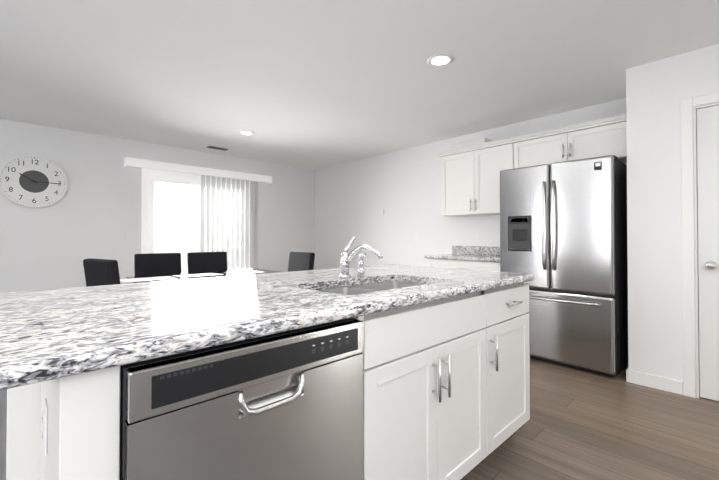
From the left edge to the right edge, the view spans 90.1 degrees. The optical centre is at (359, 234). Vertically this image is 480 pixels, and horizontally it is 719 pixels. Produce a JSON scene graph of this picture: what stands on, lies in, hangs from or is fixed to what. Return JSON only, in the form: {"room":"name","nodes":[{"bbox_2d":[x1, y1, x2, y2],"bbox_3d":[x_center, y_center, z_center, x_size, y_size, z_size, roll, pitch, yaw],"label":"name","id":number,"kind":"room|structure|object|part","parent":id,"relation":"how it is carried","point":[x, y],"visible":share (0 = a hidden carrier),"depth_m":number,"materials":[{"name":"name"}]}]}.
{"room":"kitchen","nodes":[
{"label":"kitchen","id":0,"kind":"room"},
{"bbox_2d":[0,119,314,293],"bbox_3d":[-3.548,-0.056,4.450,7.540,2.440,0.120,1,-1,-44],"label":"wall","id":1,"kind":"structure","parent":0,"point":[95,212],"depth_m":4.58,"materials":[{"name":"paint"}]},
{"bbox_2d":[0,155,67,207],"bbox_3d":[-3.756,-0.609,4.145,0.602,0.602,0.040,1,-1,-44],"label":"wall clock","id":2,"kind":"object","parent":1,"relation":"attached to","point":[32,181],"visible":1,"depth_m":4.13,"materials":[{"name":"white plastic"}]},
{"bbox_2d":[141,168,249,272],"bbox_3d":[-2.415,0.139,5.490,1.630,2.075,0.132,1,-1,-44],"label":"window","id":3,"kind":"structure","parent":1,"relation":"in","point":[150,177],"depth_m":5.13,"materials":[{"name":"white plastic"}]},
{"bbox_3d":[-2.650,0.162,5.234,0.770,1.962,0.085,1,-1,-44],"label":"panel","id":4,"kind":"part","parent":3,"relation":"part of","materials":[{"name":"white glass"}]},
{"bbox_3d":[-2.194,0.168,5.762,0.770,1.962,0.038,1,-1,-44],"label":"panel","id":5,"kind":"part","parent":3,"relation":"part of","materials":[{"name":"white fabric"}]},
{"bbox_2d":[124,157,271,269],"bbox_3d":[-2.315,0.071,5.451,2.130,2.140,0.123,1,-1,-44],"label":"vertical blinds","id":6,"kind":"object","parent":1,"relation":"attached to","point":[203,172],"visible":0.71,"depth_m":5.66,"materials":[{"name":"white plastic"}]},
{"bbox_2d":[0,358,718,479],"bbox_3d":[-0.547,1.179,1.280,7.540,0.100,8.830,1,-1,-44],"label":"floor","id":7,"kind":"structure","parent":0,"point":[581,425],"depth_m":2.04,"materials":[{"name":"brown wood"}]},
{"bbox_2d":[83,258,120,286],"bbox_3d":[-1.902,0.672,2.976,0.450,0.954,0.515,0,-1,32],"label":"dining chair","id":8,"kind":"object","parent":7,"relation":"on","point":[98,272],"visible":0.21,"depth_m":2.73,"materials":[{"name":"black leather"}]},
{"bbox_2d":[134,253,180,275],"bbox_3d":[-2.050,0.681,3.766,0.450,0.953,0.515,1,-1,-44],"label":"dining chair","id":9,"kind":"object","parent":7,"relation":"on","point":[155,264],"visible":0.31,"depth_m":3.88,"materials":[{"name":"black leather"}]},
{"bbox_2d":[120,269,280,282],"bbox_3d":[-1.447,0.777,3.501,1.470,0.753,0.917,1,-1,-44],"label":"dining table","id":10,"kind":"object","parent":7,"relation":"on","point":[154,278],"visible":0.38,"depth_m":3.51,"materials":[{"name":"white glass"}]},
{"bbox_2d":[187,252,226,272],"bbox_3d":[-1.666,0.685,4.131,0.450,0.953,0.515,1,-1,-44],"label":"dining chair","id":11,"kind":"object","parent":7,"relation":"on","point":[205,261],"visible":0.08,"depth_m":4.24,"materials":[{"name":"black leather"}]},
{"bbox_2d":[0,280,531,479],"bbox_3d":[-0.039,0.692,1.528,2.100,0.878,0.758,1,-1,-44],"label":"kitchen island","id":12,"kind":"object","parent":7,"relation":"on","point":[345,371],"depth_m":1.00,"materials":[{"name":"grey"}]},
{"bbox_2d":[42,398,47,455],"bbox_3d":[-0.769,0.469,0.877,0.008,0.115,0.072,1,-1,-44],"label":"handle","id":13,"kind":"object","parent":12,"relation":"attached to","point":[45,401],"depth_m":0.85,"materials":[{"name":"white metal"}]},
{"bbox_2d":[120,318,363,479],"bbox_3d":[-0.434,0.696,1.116,0.620,0.862,0.671,1,-1,-44],"label":"dishwasher","id":14,"kind":"object","parent":12,"relation":"in","point":[288,405],"depth_m":0.85,"materials":[{"name":"grey metal"}]},
{"bbox_2d":[0,264,533,383],"bbox_3d":[-0.170,0.236,1.663,2.160,0.037,1.090,1,-1,-44],"label":"island countertop","id":15,"kind":"structure","parent":12,"relation":"on","point":[42,332],"depth_m":1.02,"materials":[{"name":"white stone"}]},
{"bbox_2d":[336,236,383,275],"bbox_3d":[0.035,0.115,1.798,0.170,0.209,0.254,1,-1,-44],"label":"faucet","id":16,"kind":"object","parent":15,"relation":"on","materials":[{"name":"silver metal"}]},
{"bbox_2d":[320,276,435,295],"bbox_3d":[0.077,0.349,1.620,0.750,0.213,0.440,1,-1,-44],"label":"sink","id":17,"kind":"object","parent":15,"relation":"in","point":[361,285],"depth_m":1.83,"materials":[{"name":"silver metal"}]},
{"bbox_2d":[288,252,314,271],"bbox_3d":[-0.849,0.685,4.125,0.515,0.953,0.450,1,-1,-44],"label":"dining chair","id":18,"kind":"object","parent":7,"relation":"on","point":[300,261],"visible":0.21,"depth_m":4.21,"materials":[{"name":"black leather"}]},
{"bbox_2d":[424,246,499,271],"bbox_3d":[1.325,0.651,4.150,0.635,1.020,0.950,1,-1,-44],"label":"countertop","id":19,"kind":"structure","parent":7,"relation":"on","point":[484,258],"depth_m":4.09,"materials":[{"name":"grey stone"}]},
{"bbox_2d":[500,155,627,376],"bbox_3d":[1.915,0.262,3.373,0.802,1.780,0.925,1,-1,-44],"label":"refrigerator","id":20,"kind":"object","parent":7,"relation":"on","point":[563,233],"visible":0.9,"depth_m":3.04,"materials":[{"name":"grey metal"}]},
{"bbox_2d":[0,0,718,169],"bbox_3d":[-0.547,-1.361,1.309,7.540,0.100,8.830,1,-1,-44],"label":"ceiling","id":21,"kind":"structure","parent":0,"point":[314,84],"depth_m":2.75,"materials":[{"name":"paint"}]},
{"bbox_2d":[205,145,230,150],"bbox_3d":[-2.072,-1.262,5.247,0.340,0.009,0.170,1,-1,-44],"label":"ceiling vent","id":22,"kind":"object","parent":21,"relation":"in","point":[217,147],"visible":0.98,"depth_m":5.24,"materials":[{"name":"metal"}]},
{"bbox_2d":[238,130,254,134],"bbox_3d":[-1.418,-1.271,4.502,0.196,0.008,0.196,1,-1,-44],"label":"recessed light","id":23,"kind":"object","parent":21,"relation":"in","point":[243,132],"visible":0.98,"depth_m":4.48,"materials":[{"name":"paint"}]},
{"bbox_2d":[427,53,453,66],"bbox_3d":[0.601,-1.292,2.669,0.196,0.008,0.196,1,-1,-44],"label":"recessed light","id":24,"kind":"object","parent":21,"relation":"in","point":[440,60],"visible":1,"depth_m":2.66,"materials":[{"name":"paint"}]},
{"bbox_2d":[315,98,626,269],"bbox_3d":[0.952,-0.048,5.101,0.120,2.440,5.140,1,-1,-44],"label":"wall","id":25,"kind":"structure","parent":0,"point":[402,188],"depth_m":5.37,"materials":[{"name":"paint"}]},
{"bbox_2d":[378,209,383,214],"bbox_3d":[0.342,-0.352,5.642,0.023,0.085,0.110,1,-1,-44],"label":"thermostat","id":26,"kind":"object","parent":25,"relation":"attached to","point":[380,211],"visible":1,"depth_m":5.62,"materials":[{"name":"white plastic"}]},
{"bbox_2d":[438,138,512,216],"bbox_3d":[1.443,-0.614,4.267,0.323,0.762,0.905,1,-1,-44],"label":"upper cabinet","id":27,"kind":"object","parent":25,"relation":"attached to","point":[470,180],"depth_m":4.15,"materials":[{"name":"white wood"}]},
{"bbox_2d":[451,137,492,148],"bbox_3d":[1.381,-1.067,4.347,0.285,0.076,0.440,1,-1,-44],"label":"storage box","id":28,"kind":"object","parent":27,"relation":"on","point":[469,143],"visible":0.29,"depth_m":4.22,"materials":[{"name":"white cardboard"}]},
{"bbox_2d":[513,118,626,168],"bbox_3d":[2.116,-0.837,3.562,0.323,0.332,1.044,1,-1,-44],"label":"upper cabinet","id":29,"kind":"object","parent":25,"relation":"attached to","point":[597,139],"depth_m":3.41,"materials":[{"name":"white wood"}]},
{"bbox_2d":[626,44,718,381],"bbox_3d":[3.574,-0.086,1.750,0.700,2.440,3.570,1,-1,-44],"label":"wall","id":30,"kind":"structure","parent":0,"point":[657,91],"depth_m":2.67,"materials":[{"name":"paint"}]},
{"bbox_2d":[626,368,682,394],"bbox_3d":[3.347,1.084,1.530,0.113,0.095,3.583,1,-1,-44],"label":"baseboard","id":31,"kind":"structure","parent":30,"relation":"attached to","point":[658,382],"depth_m":2.66,"materials":[{"name":"paint"}]},
{"bbox_2d":[680,92,718,397],"bbox_3d":[2.668,0.086,2.267,0.134,2.107,0.934,1,-1,-44],"label":"door frame","id":32,"kind":"structure","parent":30,"relation":"attached to","point":[689,107],"depth_m":2.53,"materials":[{"name":"paint"}]},
{"bbox_2d":[697,105,718,400],"bbox_3d":[2.627,0.123,2.227,0.104,2.016,0.768,1,-1,-44],"label":"pantry door","id":33,"kind":"structure","parent":30,"relation":"in","point":[708,187],"depth_m":2.48,"materials":[{"name":"paint"}]},
{"label":"outside","id":34,"kind":"structure","parent":0,"visible":0},
{"bbox_2d":[154,182,240,272],"bbox_3d":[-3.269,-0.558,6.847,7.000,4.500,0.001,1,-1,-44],"label":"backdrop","id":35,"kind":"structure","parent":34,"point":[180,201],"depth_m":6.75,"materials":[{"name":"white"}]}
]}

